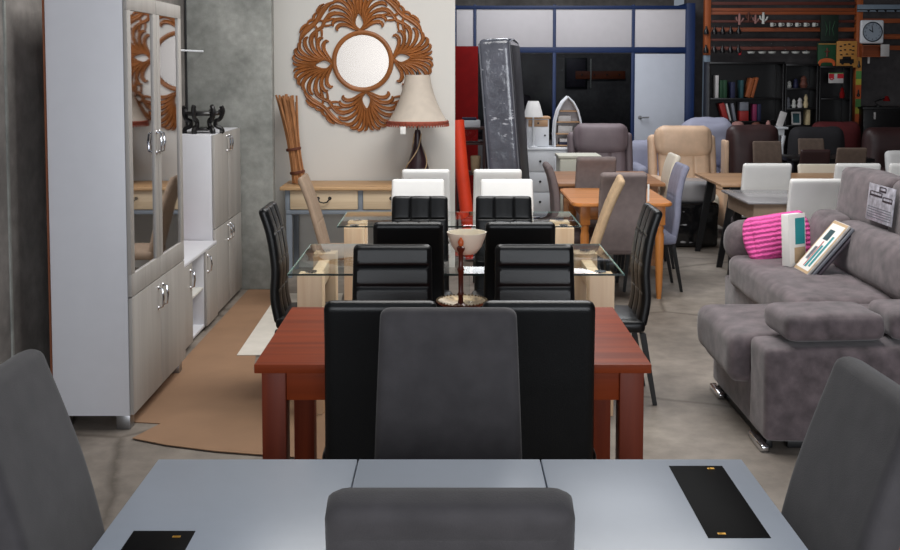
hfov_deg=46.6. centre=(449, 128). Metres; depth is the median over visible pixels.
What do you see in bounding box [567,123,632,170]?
recliner
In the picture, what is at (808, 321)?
sofa armrest
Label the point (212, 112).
stand
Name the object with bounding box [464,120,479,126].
box
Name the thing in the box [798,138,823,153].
dining chair
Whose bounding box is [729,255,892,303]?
seat cushion
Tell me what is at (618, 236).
dining chair
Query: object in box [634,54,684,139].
door
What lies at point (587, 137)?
pillow
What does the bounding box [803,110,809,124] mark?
book
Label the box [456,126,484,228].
display shelf
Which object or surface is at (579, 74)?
rail
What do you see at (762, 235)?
cushion
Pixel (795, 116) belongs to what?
picture frame
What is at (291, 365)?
dining table
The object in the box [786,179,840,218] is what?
dining chair
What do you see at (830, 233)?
picture
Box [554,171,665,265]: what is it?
dining table
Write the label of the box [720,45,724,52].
bell ornament
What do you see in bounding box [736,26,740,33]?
bell ornament
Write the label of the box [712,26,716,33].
bell ornament
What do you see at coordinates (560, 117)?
book
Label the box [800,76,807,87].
ornament
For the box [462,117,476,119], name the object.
box
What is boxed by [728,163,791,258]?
dining chair
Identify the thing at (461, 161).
roll
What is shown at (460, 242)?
candle
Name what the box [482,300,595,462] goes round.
dining chair
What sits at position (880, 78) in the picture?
wall
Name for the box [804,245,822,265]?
stripe
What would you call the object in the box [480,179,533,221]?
dining chair
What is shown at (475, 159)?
pot
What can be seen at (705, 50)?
bell ornament
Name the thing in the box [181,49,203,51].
metal rod
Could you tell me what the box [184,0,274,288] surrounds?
wall pillar
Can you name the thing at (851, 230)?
swatch catalogue
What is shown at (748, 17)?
ornament
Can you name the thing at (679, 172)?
dining chair
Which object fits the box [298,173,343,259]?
dining chair
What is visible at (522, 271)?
dining chair
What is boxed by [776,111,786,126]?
card
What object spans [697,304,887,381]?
cushion
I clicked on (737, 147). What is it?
armchair
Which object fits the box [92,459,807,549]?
dining table
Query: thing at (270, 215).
dining chair
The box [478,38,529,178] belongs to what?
mattress
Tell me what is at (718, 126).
sofa
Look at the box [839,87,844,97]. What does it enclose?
vase
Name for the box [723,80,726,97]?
book
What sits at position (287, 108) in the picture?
bundle
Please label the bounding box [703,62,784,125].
bookcase
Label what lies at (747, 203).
dining table
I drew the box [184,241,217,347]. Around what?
base cabinet
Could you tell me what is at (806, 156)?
dining chair
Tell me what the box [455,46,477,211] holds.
wardrobe
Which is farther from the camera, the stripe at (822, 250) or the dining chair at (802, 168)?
the dining chair at (802, 168)
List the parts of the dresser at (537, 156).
drawer, drawer, drawer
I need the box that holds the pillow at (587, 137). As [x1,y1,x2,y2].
[573,123,628,152]
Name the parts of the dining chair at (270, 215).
backrest, seat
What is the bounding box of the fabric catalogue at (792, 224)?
[781,213,805,266]
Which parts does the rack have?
post, post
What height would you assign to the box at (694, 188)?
0.676 m
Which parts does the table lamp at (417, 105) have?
shade trim, lamp shade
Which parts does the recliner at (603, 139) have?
backrest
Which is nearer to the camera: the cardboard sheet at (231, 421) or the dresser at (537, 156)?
the cardboard sheet at (231, 421)
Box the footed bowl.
[447,229,485,263]
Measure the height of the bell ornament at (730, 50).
0.119 m
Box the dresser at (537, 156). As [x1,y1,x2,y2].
[527,145,566,211]
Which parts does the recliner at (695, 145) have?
arm, backrest, panel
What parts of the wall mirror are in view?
mirror pane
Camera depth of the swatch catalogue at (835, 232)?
6.58 m
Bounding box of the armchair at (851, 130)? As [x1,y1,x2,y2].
[812,121,860,147]
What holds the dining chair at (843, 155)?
on the floor
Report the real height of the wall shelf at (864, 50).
0.164 m
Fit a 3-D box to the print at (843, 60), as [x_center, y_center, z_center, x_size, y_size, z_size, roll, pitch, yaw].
[5.607,-0.959,14.783,0.200,0.115,0.006,0,3,0]
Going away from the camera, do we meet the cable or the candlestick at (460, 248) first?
the candlestick at (460, 248)
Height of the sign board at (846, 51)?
0.374 m
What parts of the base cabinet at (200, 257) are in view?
door, handle, handle, door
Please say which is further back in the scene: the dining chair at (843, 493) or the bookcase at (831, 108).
the bookcase at (831, 108)
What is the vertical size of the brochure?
0.224 m
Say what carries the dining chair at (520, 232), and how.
on the floor
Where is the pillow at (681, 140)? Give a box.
[654,125,711,156]
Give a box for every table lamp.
[386,70,448,168]
[525,101,542,147]
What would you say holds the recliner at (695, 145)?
on the floor
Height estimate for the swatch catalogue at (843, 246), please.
0.285 m
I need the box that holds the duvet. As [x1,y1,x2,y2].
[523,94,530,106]
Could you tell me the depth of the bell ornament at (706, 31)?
14.75 m
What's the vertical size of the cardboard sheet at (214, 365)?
0.004 m
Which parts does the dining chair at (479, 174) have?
leg, backrest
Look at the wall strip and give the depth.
16.81 m
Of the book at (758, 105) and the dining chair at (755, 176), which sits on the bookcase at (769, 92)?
the book at (758, 105)
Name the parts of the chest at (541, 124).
drawer, door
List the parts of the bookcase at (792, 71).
shelf, shelf, shelf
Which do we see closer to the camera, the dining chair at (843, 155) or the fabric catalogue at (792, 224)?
the fabric catalogue at (792, 224)
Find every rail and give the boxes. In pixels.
[575,71,624,78]
[857,5,899,11]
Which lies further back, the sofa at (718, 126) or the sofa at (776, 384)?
the sofa at (718, 126)
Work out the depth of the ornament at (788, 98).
14.38 m
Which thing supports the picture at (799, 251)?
attached to the fabric catalogue at (792, 224)
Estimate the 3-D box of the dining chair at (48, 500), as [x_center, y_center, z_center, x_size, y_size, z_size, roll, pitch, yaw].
[-0.788,1.113,2.471,0.626,1.103,0.460,0,3,0]
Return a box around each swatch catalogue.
[794,220,850,273]
[811,228,853,274]
[817,236,850,274]
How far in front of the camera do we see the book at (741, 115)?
14.36 m
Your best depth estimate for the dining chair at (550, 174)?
8.38 m
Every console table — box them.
[280,181,391,277]
[775,126,787,153]
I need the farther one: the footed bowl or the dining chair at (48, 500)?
the footed bowl
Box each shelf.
[192,287,202,297]
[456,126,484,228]
[552,96,581,146]
[859,45,885,56]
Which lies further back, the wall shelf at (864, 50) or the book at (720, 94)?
the wall shelf at (864, 50)
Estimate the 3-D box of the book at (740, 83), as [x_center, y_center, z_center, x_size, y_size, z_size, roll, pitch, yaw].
[4.002,-0.545,14.413,0.041,0.242,0.160,0,3,0]
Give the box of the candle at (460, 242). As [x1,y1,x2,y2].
[458,237,463,245]
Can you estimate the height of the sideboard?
1.230 m
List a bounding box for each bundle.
[275,94,304,183]
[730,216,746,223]
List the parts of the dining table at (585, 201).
leg, leg, leg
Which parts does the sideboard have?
door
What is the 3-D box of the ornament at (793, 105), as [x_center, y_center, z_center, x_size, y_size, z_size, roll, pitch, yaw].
[4.735,-0.345,14.405,0.070,0.120,0.068,0,3,0]
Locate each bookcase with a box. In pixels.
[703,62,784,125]
[784,64,818,162]
[818,66,852,121]
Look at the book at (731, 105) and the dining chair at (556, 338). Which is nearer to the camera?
the dining chair at (556, 338)
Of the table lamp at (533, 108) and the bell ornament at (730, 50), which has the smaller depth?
the table lamp at (533, 108)
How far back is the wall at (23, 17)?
5.21 m
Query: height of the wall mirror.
1.260 m
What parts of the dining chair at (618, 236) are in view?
leg, seat, backrest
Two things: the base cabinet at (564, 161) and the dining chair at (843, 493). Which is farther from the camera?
the base cabinet at (564, 161)
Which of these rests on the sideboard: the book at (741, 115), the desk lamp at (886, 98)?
the desk lamp at (886, 98)
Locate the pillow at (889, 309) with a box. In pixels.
[869,299,899,339]
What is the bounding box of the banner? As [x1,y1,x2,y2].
[820,15,838,41]
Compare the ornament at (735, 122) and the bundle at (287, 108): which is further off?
the ornament at (735, 122)
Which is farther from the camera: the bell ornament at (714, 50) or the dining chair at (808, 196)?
the bell ornament at (714, 50)
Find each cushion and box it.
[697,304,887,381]
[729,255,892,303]
[742,210,810,258]
[809,209,850,262]
[833,220,899,298]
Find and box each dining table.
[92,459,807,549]
[254,307,651,458]
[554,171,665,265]
[560,188,671,298]
[695,173,833,267]
[721,190,787,274]
[782,154,874,172]
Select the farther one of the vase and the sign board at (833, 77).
the vase
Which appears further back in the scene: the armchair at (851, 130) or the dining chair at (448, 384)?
the armchair at (851, 130)
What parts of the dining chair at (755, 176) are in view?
backrest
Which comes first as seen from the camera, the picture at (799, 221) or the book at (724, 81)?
the picture at (799, 221)
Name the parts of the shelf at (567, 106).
shelf, shelf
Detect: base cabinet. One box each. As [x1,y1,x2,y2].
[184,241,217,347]
[555,153,600,218]
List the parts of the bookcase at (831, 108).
shelf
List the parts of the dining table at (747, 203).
leg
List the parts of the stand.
leg, leg, leg, leg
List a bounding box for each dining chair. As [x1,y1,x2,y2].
[0,349,104,549]
[259,201,325,331]
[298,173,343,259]
[322,300,436,464]
[325,488,574,549]
[352,244,431,300]
[373,221,443,306]
[374,307,521,458]
[391,179,443,211]
[391,196,451,295]
[402,169,450,243]
[471,169,521,286]
[471,196,531,306]
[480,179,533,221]
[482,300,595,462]
[484,221,555,300]
[495,244,574,299]
[542,161,609,270]
[568,157,616,270]
[589,172,648,269]
[590,174,624,243]
[614,203,662,405]
[616,162,689,291]
[617,152,680,268]
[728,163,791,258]
[752,141,781,162]
[781,356,899,549]
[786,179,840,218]
[797,164,835,172]
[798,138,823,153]
[799,150,830,163]
[833,163,880,178]
[835,148,866,163]
[888,163,899,175]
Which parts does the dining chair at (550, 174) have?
backrest, seat, leg, leg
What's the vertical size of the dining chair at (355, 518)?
1.032 m
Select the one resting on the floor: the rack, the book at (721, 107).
the rack
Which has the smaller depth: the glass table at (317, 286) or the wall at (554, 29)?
the glass table at (317, 286)
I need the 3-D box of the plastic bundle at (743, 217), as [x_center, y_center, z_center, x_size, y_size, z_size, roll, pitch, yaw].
[2.549,1.005,9.038,0.252,0.511,0.201,0,3,0]
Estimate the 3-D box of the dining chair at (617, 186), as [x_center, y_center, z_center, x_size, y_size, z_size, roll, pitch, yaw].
[0.956,0.850,7.545,0.586,1.019,0.400,0,3,7]
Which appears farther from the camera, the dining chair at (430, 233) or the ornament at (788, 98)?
the ornament at (788, 98)
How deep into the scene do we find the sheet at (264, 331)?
7.02 m
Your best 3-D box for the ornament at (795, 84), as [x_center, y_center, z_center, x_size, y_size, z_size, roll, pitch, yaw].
[4.755,-0.624,14.389,0.080,0.130,0.078,0,3,0]
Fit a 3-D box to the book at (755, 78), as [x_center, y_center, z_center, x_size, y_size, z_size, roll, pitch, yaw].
[4.176,-0.565,14.412,0.106,0.281,0.160,0,3,0]
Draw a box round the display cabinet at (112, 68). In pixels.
[42,0,185,428]
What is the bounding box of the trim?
[2,0,14,356]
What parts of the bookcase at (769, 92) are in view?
shelf, shelf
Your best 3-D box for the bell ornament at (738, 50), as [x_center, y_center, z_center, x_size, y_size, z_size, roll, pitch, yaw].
[4.075,-1.128,14.786,0.074,0.119,0.082,-3,4,-39]
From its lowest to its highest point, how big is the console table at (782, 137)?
1.010 m
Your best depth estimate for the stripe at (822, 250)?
6.54 m
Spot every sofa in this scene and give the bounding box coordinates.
[632,117,731,174]
[697,167,899,451]
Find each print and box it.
[829,74,843,79]
[840,57,853,64]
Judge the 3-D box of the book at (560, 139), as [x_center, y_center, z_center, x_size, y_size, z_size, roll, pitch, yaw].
[1.400,0.136,12.506,0.190,0.040,0.150,0,3,0]
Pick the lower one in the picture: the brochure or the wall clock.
the brochure
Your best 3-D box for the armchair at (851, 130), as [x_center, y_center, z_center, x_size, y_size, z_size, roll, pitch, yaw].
[5.185,0.445,13.922,0.686,1.064,0.602,0,3,0]
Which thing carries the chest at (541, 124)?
on the dresser at (537, 156)
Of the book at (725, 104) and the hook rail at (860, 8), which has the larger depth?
the hook rail at (860, 8)
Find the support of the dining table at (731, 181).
on the floor
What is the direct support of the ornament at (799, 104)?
on the bookcase at (792, 71)
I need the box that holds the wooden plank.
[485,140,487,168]
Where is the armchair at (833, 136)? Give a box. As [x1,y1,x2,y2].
[787,126,844,172]
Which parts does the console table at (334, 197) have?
leg, leg, drawer, handle, frame, drawer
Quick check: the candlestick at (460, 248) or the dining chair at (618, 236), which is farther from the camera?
the dining chair at (618, 236)
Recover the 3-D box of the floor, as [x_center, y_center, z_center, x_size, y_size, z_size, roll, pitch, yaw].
[3.100,1.497,6.101,11.000,0.100,22.000,0,3,0]
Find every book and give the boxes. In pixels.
[557,115,570,120]
[557,125,571,132]
[559,138,566,141]
[713,75,718,97]
[717,102,728,118]
[718,80,722,97]
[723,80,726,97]
[724,103,730,120]
[728,82,734,97]
[728,103,735,120]
[737,80,743,97]
[737,111,748,120]
[743,78,754,97]
[750,77,758,97]
[750,104,756,120]
[757,104,760,120]
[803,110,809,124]
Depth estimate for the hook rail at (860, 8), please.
14.74 m
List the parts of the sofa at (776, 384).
arm, arm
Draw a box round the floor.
[73,217,800,530]
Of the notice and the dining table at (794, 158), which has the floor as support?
the dining table at (794, 158)
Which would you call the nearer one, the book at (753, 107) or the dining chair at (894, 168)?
the dining chair at (894, 168)
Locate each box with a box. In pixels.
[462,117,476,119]
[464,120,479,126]
[672,177,718,246]
[737,102,748,110]
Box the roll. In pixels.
[455,120,472,259]
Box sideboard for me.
[858,106,899,143]
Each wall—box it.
[0,0,185,367]
[273,0,454,266]
[455,0,673,139]
[455,3,694,168]
[684,0,899,120]
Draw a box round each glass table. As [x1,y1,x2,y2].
[288,244,623,415]
[337,212,580,299]
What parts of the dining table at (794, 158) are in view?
leg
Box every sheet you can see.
[132,370,324,458]
[134,289,270,423]
[237,293,342,354]
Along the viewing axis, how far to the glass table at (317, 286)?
5.68 m
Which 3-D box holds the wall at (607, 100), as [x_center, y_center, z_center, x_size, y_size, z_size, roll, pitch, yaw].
[0.600,-1.308,16.952,6.000,4.200,0.200,0,3,0]
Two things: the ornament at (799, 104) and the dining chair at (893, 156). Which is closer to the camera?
the dining chair at (893, 156)
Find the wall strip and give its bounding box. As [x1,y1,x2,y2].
[590,59,591,87]
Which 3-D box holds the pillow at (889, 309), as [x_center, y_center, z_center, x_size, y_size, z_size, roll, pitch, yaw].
[2.329,0.924,5.064,0.504,0.156,0.348,0,3,3]
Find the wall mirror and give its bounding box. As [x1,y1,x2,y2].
[292,0,433,131]
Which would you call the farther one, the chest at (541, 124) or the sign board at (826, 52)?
the sign board at (826, 52)
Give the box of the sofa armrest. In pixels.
[764,301,884,341]
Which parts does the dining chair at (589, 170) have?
backrest, leg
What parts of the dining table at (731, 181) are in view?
leg, leg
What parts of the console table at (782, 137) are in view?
leg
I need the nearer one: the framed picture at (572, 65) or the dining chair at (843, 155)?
the dining chair at (843, 155)
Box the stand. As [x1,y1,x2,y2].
[182,104,224,133]
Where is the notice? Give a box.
[880,44,888,55]
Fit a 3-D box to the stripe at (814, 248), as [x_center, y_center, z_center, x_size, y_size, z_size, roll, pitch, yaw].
[2.303,0.787,6.659,0.065,0.077,0.040,0,3,0]
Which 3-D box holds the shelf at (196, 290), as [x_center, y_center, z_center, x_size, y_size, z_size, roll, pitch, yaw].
[-1.875,1.099,6.927,0.390,0.016,0.380,0,3,0]
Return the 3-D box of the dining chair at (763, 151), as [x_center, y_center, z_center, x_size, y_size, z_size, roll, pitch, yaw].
[3.500,0.639,11.390,0.336,0.980,0.423,0,3,0]
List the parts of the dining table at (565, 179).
leg, leg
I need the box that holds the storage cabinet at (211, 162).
[182,127,241,311]
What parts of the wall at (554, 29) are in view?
panel, panel, panel, panel, panel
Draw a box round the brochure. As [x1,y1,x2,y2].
[865,182,895,226]
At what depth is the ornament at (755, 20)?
14.77 m
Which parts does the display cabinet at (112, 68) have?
panel, door, mirror pane, door, handle, handle, handle, handle, mirror pane, door, door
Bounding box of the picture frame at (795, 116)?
[791,112,800,124]
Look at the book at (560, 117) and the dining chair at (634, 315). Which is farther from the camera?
the book at (560, 117)
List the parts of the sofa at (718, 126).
arm, backrest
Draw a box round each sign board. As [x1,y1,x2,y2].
[817,43,835,65]
[828,73,843,82]
[836,41,856,67]
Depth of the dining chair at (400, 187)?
7.83 m
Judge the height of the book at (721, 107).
0.249 m
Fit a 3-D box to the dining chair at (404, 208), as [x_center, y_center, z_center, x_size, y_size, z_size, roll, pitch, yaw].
[-0.185,0.932,6.243,0.400,1.011,0.503,0,3,0]
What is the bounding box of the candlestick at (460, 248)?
[455,237,467,305]
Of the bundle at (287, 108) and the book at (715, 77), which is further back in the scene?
the book at (715, 77)
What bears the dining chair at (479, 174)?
on the floor
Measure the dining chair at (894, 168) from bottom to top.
0.961 m
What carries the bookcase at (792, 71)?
on the floor
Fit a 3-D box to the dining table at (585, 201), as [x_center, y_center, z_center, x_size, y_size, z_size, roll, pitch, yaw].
[1.325,0.922,8.515,0.780,0.760,1.010,0,3,0]
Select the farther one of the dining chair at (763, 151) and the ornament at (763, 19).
the ornament at (763, 19)
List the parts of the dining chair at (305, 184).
backrest, seat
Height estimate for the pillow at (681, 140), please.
0.399 m
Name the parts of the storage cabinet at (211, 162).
door, door, handle, handle, door, door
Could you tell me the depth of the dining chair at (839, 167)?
9.11 m
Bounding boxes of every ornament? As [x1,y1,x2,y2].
[703,26,708,33]
[703,45,708,52]
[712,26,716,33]
[712,45,716,52]
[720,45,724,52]
[728,45,732,52]
[732,121,743,124]
[736,14,743,24]
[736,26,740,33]
[736,45,740,52]
[745,12,751,20]
[752,15,758,23]
[759,12,767,23]
[787,97,790,107]
[791,99,795,107]
[793,79,798,87]
[797,98,802,107]
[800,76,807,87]
[803,94,807,107]
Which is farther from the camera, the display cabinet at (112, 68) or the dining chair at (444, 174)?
the dining chair at (444, 174)
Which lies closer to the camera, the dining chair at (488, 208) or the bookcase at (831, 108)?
the dining chair at (488, 208)
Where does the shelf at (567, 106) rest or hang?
on the dresser at (537, 156)
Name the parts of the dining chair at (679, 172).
leg, leg, seat, leg, leg, backrest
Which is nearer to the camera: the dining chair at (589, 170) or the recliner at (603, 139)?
the dining chair at (589, 170)
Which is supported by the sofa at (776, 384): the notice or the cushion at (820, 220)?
the cushion at (820, 220)
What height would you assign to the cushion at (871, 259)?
0.369 m
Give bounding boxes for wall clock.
[860,20,883,43]
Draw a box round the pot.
[470,155,480,172]
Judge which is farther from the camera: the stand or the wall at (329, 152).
the wall at (329, 152)
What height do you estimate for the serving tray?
0.064 m
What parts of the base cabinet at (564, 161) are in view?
door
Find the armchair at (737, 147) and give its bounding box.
[719,124,778,189]
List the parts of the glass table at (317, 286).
leg, rail, leg, glass, leg, rail, leg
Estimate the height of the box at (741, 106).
0.119 m
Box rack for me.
[702,0,899,123]
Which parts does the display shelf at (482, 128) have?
panel, shelf, shelf, panel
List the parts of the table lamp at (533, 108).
lamp shade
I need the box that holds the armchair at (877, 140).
[861,127,899,170]
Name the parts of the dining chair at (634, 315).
seat, leg, backrest, leg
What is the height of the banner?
0.374 m
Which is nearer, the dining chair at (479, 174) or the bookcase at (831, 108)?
the dining chair at (479, 174)
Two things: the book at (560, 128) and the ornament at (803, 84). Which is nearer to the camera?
the book at (560, 128)
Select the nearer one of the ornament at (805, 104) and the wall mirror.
the wall mirror
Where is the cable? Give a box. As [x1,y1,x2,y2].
[185,0,187,124]
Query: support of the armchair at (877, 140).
on the floor
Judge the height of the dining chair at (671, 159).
1.018 m
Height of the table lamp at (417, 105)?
0.988 m
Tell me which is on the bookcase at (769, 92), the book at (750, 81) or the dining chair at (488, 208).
the book at (750, 81)
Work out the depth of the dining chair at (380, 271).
4.74 m
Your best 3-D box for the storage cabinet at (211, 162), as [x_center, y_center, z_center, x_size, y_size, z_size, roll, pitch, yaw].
[-1.860,0.678,7.905,0.450,1.320,0.930,0,3,0]
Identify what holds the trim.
attached to the wall at (23, 17)
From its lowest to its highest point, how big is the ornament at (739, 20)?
0.158 m
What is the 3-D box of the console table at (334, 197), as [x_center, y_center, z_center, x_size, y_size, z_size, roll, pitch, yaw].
[-0.760,0.873,9.111,1.360,0.786,0.516,0,3,0]
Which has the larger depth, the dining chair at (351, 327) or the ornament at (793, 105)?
the ornament at (793, 105)
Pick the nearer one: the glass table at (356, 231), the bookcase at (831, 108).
the glass table at (356, 231)
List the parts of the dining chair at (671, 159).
leg, backrest, leg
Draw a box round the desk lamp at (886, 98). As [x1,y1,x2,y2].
[874,96,889,106]
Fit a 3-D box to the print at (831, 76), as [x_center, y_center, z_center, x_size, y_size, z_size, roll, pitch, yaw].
[5.262,-0.701,14.253,0.200,0.090,0.014,0,3,0]
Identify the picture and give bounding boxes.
[565,58,586,88]
[794,246,804,262]
[795,217,804,243]
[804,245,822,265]
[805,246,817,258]
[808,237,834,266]
[823,229,834,240]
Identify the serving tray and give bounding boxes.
[436,294,487,306]
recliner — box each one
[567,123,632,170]
[647,125,728,226]
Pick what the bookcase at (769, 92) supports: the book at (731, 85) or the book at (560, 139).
the book at (731, 85)
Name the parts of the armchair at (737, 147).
panel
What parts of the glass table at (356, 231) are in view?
leg, leg, glass, leg, leg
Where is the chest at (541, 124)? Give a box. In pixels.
[525,116,549,146]
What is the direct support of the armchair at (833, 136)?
on the floor
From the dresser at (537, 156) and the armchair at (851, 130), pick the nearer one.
the dresser at (537, 156)
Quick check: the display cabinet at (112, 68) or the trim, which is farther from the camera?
the display cabinet at (112, 68)

